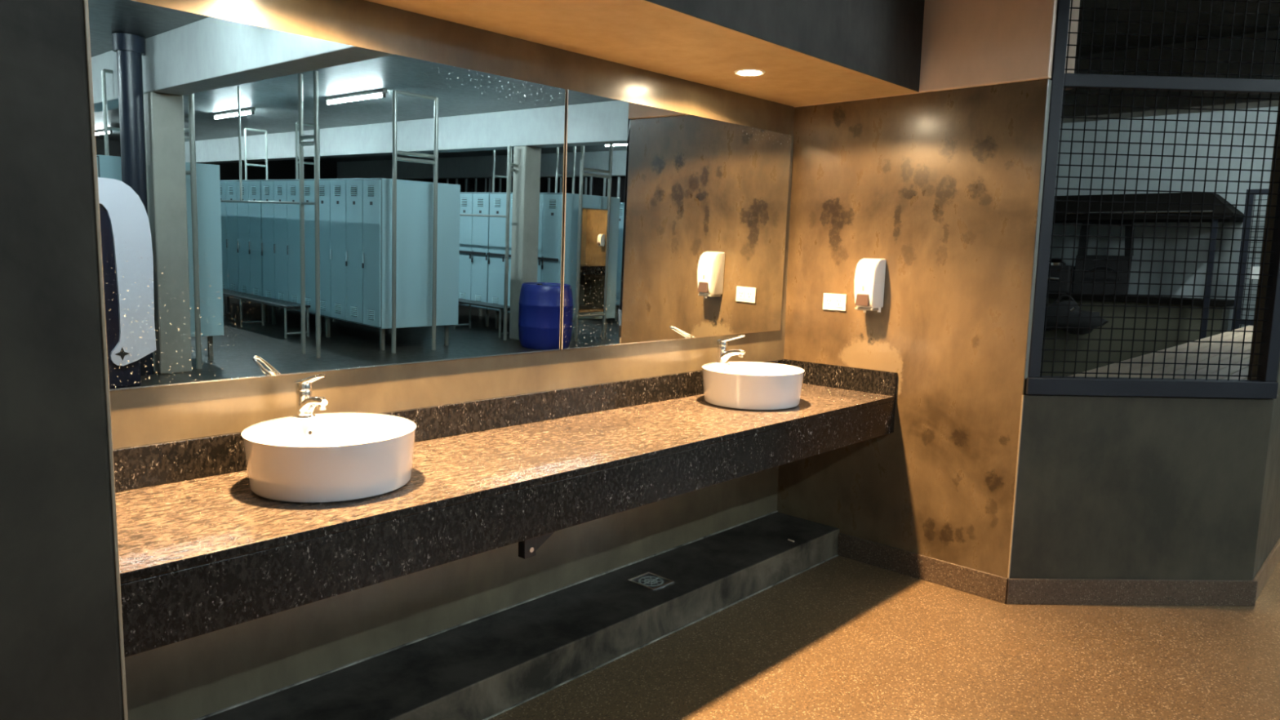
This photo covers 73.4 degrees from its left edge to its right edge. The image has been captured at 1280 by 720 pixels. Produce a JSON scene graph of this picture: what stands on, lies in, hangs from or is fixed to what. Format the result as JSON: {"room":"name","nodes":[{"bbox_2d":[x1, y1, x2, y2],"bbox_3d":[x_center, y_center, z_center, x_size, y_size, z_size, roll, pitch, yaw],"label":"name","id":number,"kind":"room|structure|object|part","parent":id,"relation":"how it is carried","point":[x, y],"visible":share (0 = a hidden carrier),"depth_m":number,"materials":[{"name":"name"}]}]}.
{"room":"changing room","nodes":[
{"label":"changing room","id":0,"kind":"room"},
{"bbox_2d":[0,0,124,719],"bbox_3d":[-1.802,0.183,1.274,0.662,2.240,1.617,8,10,43],"label":"wall","id":1,"kind":"structure","parent":0,"point":[60,649],"depth_m":1.55,"materials":[{"name":"grey paint"}]},
{"bbox_2d":[83,0,128,719],"bbox_3d":[-1.012,0.155,1.638,0.012,2.238,0.007,8,10,43],"label":"trim","id":2,"kind":"structure","parent":1,"relation":"attached to","point":[85,2],"depth_m":1.61,"materials":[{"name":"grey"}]},
{"bbox_2d":[109,0,795,719],"bbox_3d":[-1.673,-0.343,1.912,0.120,3.130,7.000,8,10,43],"label":"wall","id":3,"kind":"structure","parent":0,"point":[192,678],"depth_m":2.91,"materials":[{"name":"beige paint"}]},
{"bbox_2d":[88,0,568,391],"bbox_3d":[-0.877,-0.457,2.633,0.035,0.976,1.720,8,10,43],"label":"mirror panel","id":4,"kind":"object","parent":3,"relation":"attached to","point":[273,202],"depth_m":2.52,"materials":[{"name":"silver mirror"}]},
{"bbox_3d":[-0.898,0.025,2.700,0.013,0.004,1.715,9,11,42],"label":"edge trim","id":5,"kind":"part","parent":4,"relation":"part of","materials":[{"name":"silver metal"}]},
{"bbox_3d":[-0.285,-0.523,3.250,0.020,0.973,0.004,8,10,43],"label":"seam strip","id":6,"kind":"part","parent":4,"relation":"part of","materials":[{"name":"silver metal"}]},
{"bbox_2d":[112,359,784,492],"bbox_3d":[-0.371,0.176,3.288,0.020,0.112,3.260,8,10,43],"label":"backsplash","id":7,"kind":"structure","parent":3,"relation":"attached to","point":[145,465],"depth_m":2.99,"materials":[{"name":"stone"}]},
{"bbox_2d":[112,359,897,657],"bbox_3d":[-0.141,0.294,3.097,0.639,0.288,3.280,8,10,43],"label":"countertop","id":8,"kind":"structure","parent":3,"relation":"attached to","point":[200,552],"depth_m":2.41,"materials":[{"name":"stone"}]},
{"bbox_2d":[240,412,416,502],"bbox_3d":[-0.847,0.262,2.360,0.450,0.153,0.450,8,10,43],"label":"washbasin","id":9,"kind":"object","parent":8,"relation":"in","point":[340,456],"visible":0.97,"depth_m":2.21,"materials":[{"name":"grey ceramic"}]},
{"bbox_2d":[293,373,328,418],"bbox_3d":[-0.934,0.101,2.442,0.154,0.140,0.060,8,10,43],"label":"mixer tap","id":10,"kind":"object","parent":9,"relation":"on","point":[306,403],"visible":1,"depth_m":2.45,"materials":[{"name":"silver metal"}]},
{"bbox_3d":[-0.929,0.056,2.433,0.144,0.047,0.040,8,10,43],"label":"lever","id":11,"kind":"part","parent":10,"relation":"part of","materials":[{"name":"silver metal"}]},
{"bbox_3d":[-0.926,0.130,2.438,0.128,0.063,0.042,8,10,43],"label":"spout","id":12,"kind":"part","parent":10,"relation":"part of","materials":[{"name":"silver metal"}]},
{"bbox_2d":[702,361,804,409],"bbox_3d":[0.496,0.110,3.793,0.450,0.153,0.450,8,10,43],"label":"washbasin","id":13,"kind":"object","parent":8,"relation":"in","point":[745,385],"visible":1,"depth_m":3.62,"materials":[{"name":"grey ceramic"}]},
{"bbox_2d":[715,334,745,364],"bbox_3d":[0.409,-0.051,3.875,0.154,0.140,0.060,8,10,43],"label":"mixer tap","id":14,"kind":"object","parent":13,"relation":"on","point":[722,355],"visible":1,"depth_m":3.88,"materials":[{"name":"silver metal"}]},
{"bbox_3d":[0.414,-0.096,3.866,0.144,0.047,0.040,8,10,43],"label":"lever","id":15,"kind":"part","parent":14,"relation":"part of","materials":[{"name":"silver metal"}]},
{"bbox_3d":[0.417,-0.021,3.871,0.128,0.063,0.042,8,10,43],"label":"spout","id":16,"kind":"part","parent":14,"relation":"part of","materials":[{"name":"silver metal"}]},
{"bbox_2d":[518,531,554,559],"bbox_3d":[-0.397,0.424,2.863,0.606,0.226,0.452,8,10,43],"label":"bracket","id":17,"kind":"object","parent":3,"relation":"attached to","point":[527,548],"visible":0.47,"depth_m":2.53,"materials":[{"name":"black metal"}]},
{"bbox_3d":[-0.329,0.469,2.522,0.024,0.226,0.044,8,10,43],"label":"plate","id":18,"kind":"part","parent":17,"relation":"part of","materials":[{"name":"black paint"}]},
{"bbox_2d":[560,89,791,350],"bbox_3d":[0.222,-0.580,3.804,0.027,0.976,1.500,8,10,43],"label":"mirror panel","id":19,"kind":"object","parent":3,"relation":"attached to","point":[675,228],"visible":1,"depth_m":3.69,"materials":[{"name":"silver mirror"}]},
{"bbox_3d":[0.205,-0.099,3.871,0.013,0.004,1.500,9,11,42],"label":"edge trim","id":20,"kind":"part","parent":19,"relation":"part of","materials":[{"name":"silver metal"}]},
{"bbox_2d":[365,0,924,106],"bbox_3d":[-1.365,-1.413,1.498,0.669,0.890,6.984,8,10,43],"label":"ceiling","id":21,"kind":"structure","parent":0,"point":[809,51],"depth_m":3.17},
{"bbox_2d":[733,68,765,76],"bbox_3d":[0.449,-1.175,3.511,0.128,0.006,0.128,8,10,43],"label":"recessed light","id":22,"kind":"object","parent":21,"relation":"in","point":[746,72],"visible":1,"depth_m":3.50,"materials":[{"name":"white plastic"}]},
{"bbox_2d":[483,554,1279,719],"bbox_3d":[3.874,0.930,5.776,6.200,0.124,20.000,8,10,43],"label":"floor","id":23,"kind":"structure","parent":0,"point":[841,637],"depth_m":3.22,"materials":[{"name":"stone"}]},
{"bbox_2d":[201,511,839,719],"bbox_3d":[-0.253,1.024,3.279,0.381,0.138,3.283,8,10,43],"label":"plinth","id":24,"kind":"structure","parent":23,"relation":"on","point":[481,668],"depth_m":3.09,"materials":[{"name":"concrete"}]},
{"bbox_2d":[193,510,777,719],"bbox_3d":[-0.387,0.933,3.397,0.006,0.006,3.278,8,10,43],"label":"trim","id":25,"kind":"structure","parent":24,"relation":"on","point":[753,519],"depth_m":3.06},
{"bbox_2d":[627,572,674,591],"bbox_3d":[0.045,0.921,3.575,0.144,0.006,0.130,8,10,43],"label":"floor drain grate","id":26,"kind":"object","parent":24,"relation":"on","point":[651,581],"visible":1,"depth_m":3.57,"materials":[{"name":"silver metal"}]},
{"bbox_2d":[1052,192,1244,338],"bbox_3d":[4.870,-0.666,9.291,2.550,2.210,0.773,8,10,43],"label":"awning","id":27,"kind":"object","parent":23,"relation":"on","point":[1060,206],"visible":0.42,"depth_m":8.61,"materials":[{"name":"black metal"}]},
{"bbox_3d":[4.971,-1.478,8.589,1.300,0.016,0.016,8,10,43],"label":"rod","id":28,"kind":"part","parent":27,"relation":"part of","materials":[{"name":"black metal"}]},
{"bbox_3d":[5.467,-0.386,8.299,0.040,1.930,0.040,8,10,43],"label":"post","id":29,"kind":"part","parent":27,"relation":"part of","materials":[{"name":"black metal"}]},
{"bbox_2d":[1068,325,1253,379],"bbox_3d":[4.066,0.392,5.890,0.714,0.930,5.891,8,10,43],"label":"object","id":30,"kind":"structure","parent":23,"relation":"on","point":[1238,335],"depth_m":5.05,"materials":[{"name":"beige"}]},
{"bbox_2d":[1231,188,1268,330],"bbox_3d":[6.143,-0.483,8.037,0.960,2.220,0.060,8,10,43],"label":"gate","id":31,"kind":"object","parent":23,"relation":"on","point":[1255,270],"visible":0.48,"depth_m":8.25,"materials":[{"name":"black metal"}]},
{"bbox_2d":[777,78,1049,595],"bbox_3d":[0.656,-0.188,4.640,2.816,2.240,0.120,8,10,43],"label":"wall","id":32,"kind":"structure","parent":0,"point":[943,187],"depth_m":3.94,"materials":[{"name":"beige paint"}]},
{"bbox_2d":[822,293,846,311],"bbox_3d":[0.963,-0.287,4.248,0.128,0.082,0.012,8,10,43],"label":"power socket","id":33,"kind":"object","parent":32,"relation":"attached to","point":[830,301],"visible":1,"depth_m":4.24,"materials":[{"name":"white plastic"}]},
{"bbox_2d":[853,257,885,312],"bbox_3d":[1.081,-0.353,4.055,0.112,0.254,0.122,8,10,43],"label":"soap dispenser","id":34,"kind":"object","parent":32,"relation":"attached to","point":[869,275],"visible":1,"depth_m":4.02,"materials":[{"name":"white plastic"}]},
{"bbox_2d":[837,533,1008,603],"bbox_3d":[1.308,0.973,4.055,0.835,0.115,0.014,8,10,43],"label":"baseboard","id":35,"kind":"structure","parent":32,"relation":"attached to","point":[958,577],"depth_m":4.02,"materials":[{"name":"stone"}]},
{"bbox_2d":[794,0,1079,106],"bbox_3d":[0.750,-1.746,4.500,2.822,0.890,0.316,8,10,43],"label":"wall","id":36,"kind":"structure","parent":0,"point":[966,43],"depth_m":3.65,"materials":[{"name":"paint"}]},
{"bbox_2d":[1040,293,1234,376],"bbox_3d":[4.962,-0.152,9.467,2.510,1.150,0.470,8,10,43],"label":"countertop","id":37,"kind":"structure","parent":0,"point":[1086,299],"depth_m":9.06,"materials":[{"name":"grey"}]},
{"bbox_2d":[1046,257,1075,293],"bbox_3d":[4.623,-0.947,9.550,0.360,0.390,0.253,8,10,43],"label":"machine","id":38,"kind":"object","parent":37,"relation":"on","point":[1055,264],"visible":0.44,"depth_m":9.44,"materials":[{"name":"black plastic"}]},
{"bbox_2d":[1043,294,1108,334],"bbox_3d":[4.654,-0.493,9.294,0.784,0.429,0.232,8,10,43],"label":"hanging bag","id":39,"kind":"object","parent":37,"relation":"hanging from","point":[1051,309],"visible":0.66,"depth_m":9.23,"materials":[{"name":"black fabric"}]},
{"bbox_2d":[1071,221,1133,296],"bbox_3d":[4.950,-1.086,9.165,0.549,0.777,0.102,8,10,43],"label":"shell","id":40,"kind":"object","parent":37,"relation":"on","point":[1089,264],"visible":0.65,"depth_m":9.15,"materials":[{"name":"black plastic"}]},
{"bbox_2d":[1046,293,1234,306],"bbox_3d":[4.974,-0.693,9.399,2.510,0.060,0.470,8,10,43],"label":"countertop","id":41,"kind":"structure","parent":37,"relation":"on","point":[1141,299],"depth_m":8.86,"materials":[{"name":"black"}]},
{"bbox_2d":[1009,393,1279,580],"bbox_3d":[3.290,0.542,4.569,3.679,0.930,0.640,-4,9,-36],"label":"wall","id":42,"kind":"structure","parent":0,"point":[1127,487],"depth_m":3.74,"materials":[{"name":"grey paint"}]},
{"bbox_2d":[1007,395,1024,577],"bbox_3d":[1.628,0.554,3.717,0.008,0.814,0.008,-2,8,-24],"label":"trim","id":43,"kind":"structure","parent":42,"relation":"attached to","point":[1023,396],"depth_m":3.71,"materials":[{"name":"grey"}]},
{"bbox_2d":[1006,577,1257,605],"bbox_3d":[2.174,1.026,3.792,1.123,0.115,0.016,1,7,-2],"label":"baseboard","id":44,"kind":"structure","parent":42,"relation":"attached to","point":[1020,590],"depth_m":3.78,"materials":[{"name":"stone"}]},
{"bbox_2d":[1024,0,1279,399],"bbox_3d":[2.213,-0.935,3.572,1.105,2.194,0.072,1,7,-2],"label":"mesh screen","id":45,"kind":"object","parent":42,"relation":"on","point":[1265,385],"depth_m":3.61,"materials":[{"name":"black metal"}]},
{"bbox_3d":[1.705,-0.981,3.553,0.050,2.122,0.055,1,7,-2],"label":"post","id":46,"kind":"part","parent":45,"relation":"part of","materials":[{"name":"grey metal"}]},
{"bbox_3d":[2.195,0.117,3.706,1.093,0.072,0.072,1,7,-2],"label":"rail","id":47,"kind":"part","parent":45,"relation":"part of","materials":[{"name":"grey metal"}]},
{"bbox_3d":[2.227,-1.140,3.547,0.987,0.052,0.050,1,7,-2],"label":"rail","id":48,"kind":"part","parent":45,"relation":"part of","materials":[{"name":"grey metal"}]},
{"bbox_3d":[2.741,-0.962,3.589,0.050,2.122,0.055,1,7,-2],"label":"post","id":49,"kind":"part","parent":45,"relation":"part of","materials":[{"name":"black metal"}]},
{"bbox_2d":[1253,537,1279,600],"bbox_3d":[3.689,0.928,4.837,0.014,0.115,2.816,8,10,43],"label":"baseboard","id":50,"kind":"structure","parent":42,"relation":"attached to","point":[1266,570],"depth_m":4.08,"materials":[{"name":"stone"}]},
{"bbox_2d":[1049,106,1278,330],"bbox_3d":[5.569,-1.105,9.216,3.600,3.130,0.120,8,10,43],"label":"wall","id":51,"kind":"structure","parent":0,"point":[1065,147],"depth_m":9.02,"materials":[{"name":"paint"}]},
{"bbox_2d":[1075,0,1279,55],"bbox_3d":[9.927,-1.450,-0.181,22.600,0.120,20.000,8,10,43],"label":"ceiling","id":52,"kind":"structure","parent":0,"point":[1110,28],"depth_m":5.80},
{"bbox_2d":[1060,30,1279,123],"bbox_3d":[10.546,-1.223,0.520,22.600,0.480,0.290,8,10,43],"label":"beam","id":53,"kind":"structure","parent":52,"relation":"attached to","point":[1081,100],"depth_m":6.40,"materials":[{"name":"metal"}]},
{"bbox_2d":[1247,94,1279,395],"bbox_3d":[3.719,-1.039,4.670,0.110,2.200,2.716,8,10,43],"label":"wall","id":54,"kind":"structure","parent":0,"point":[1275,187],"depth_m":3.77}
]}

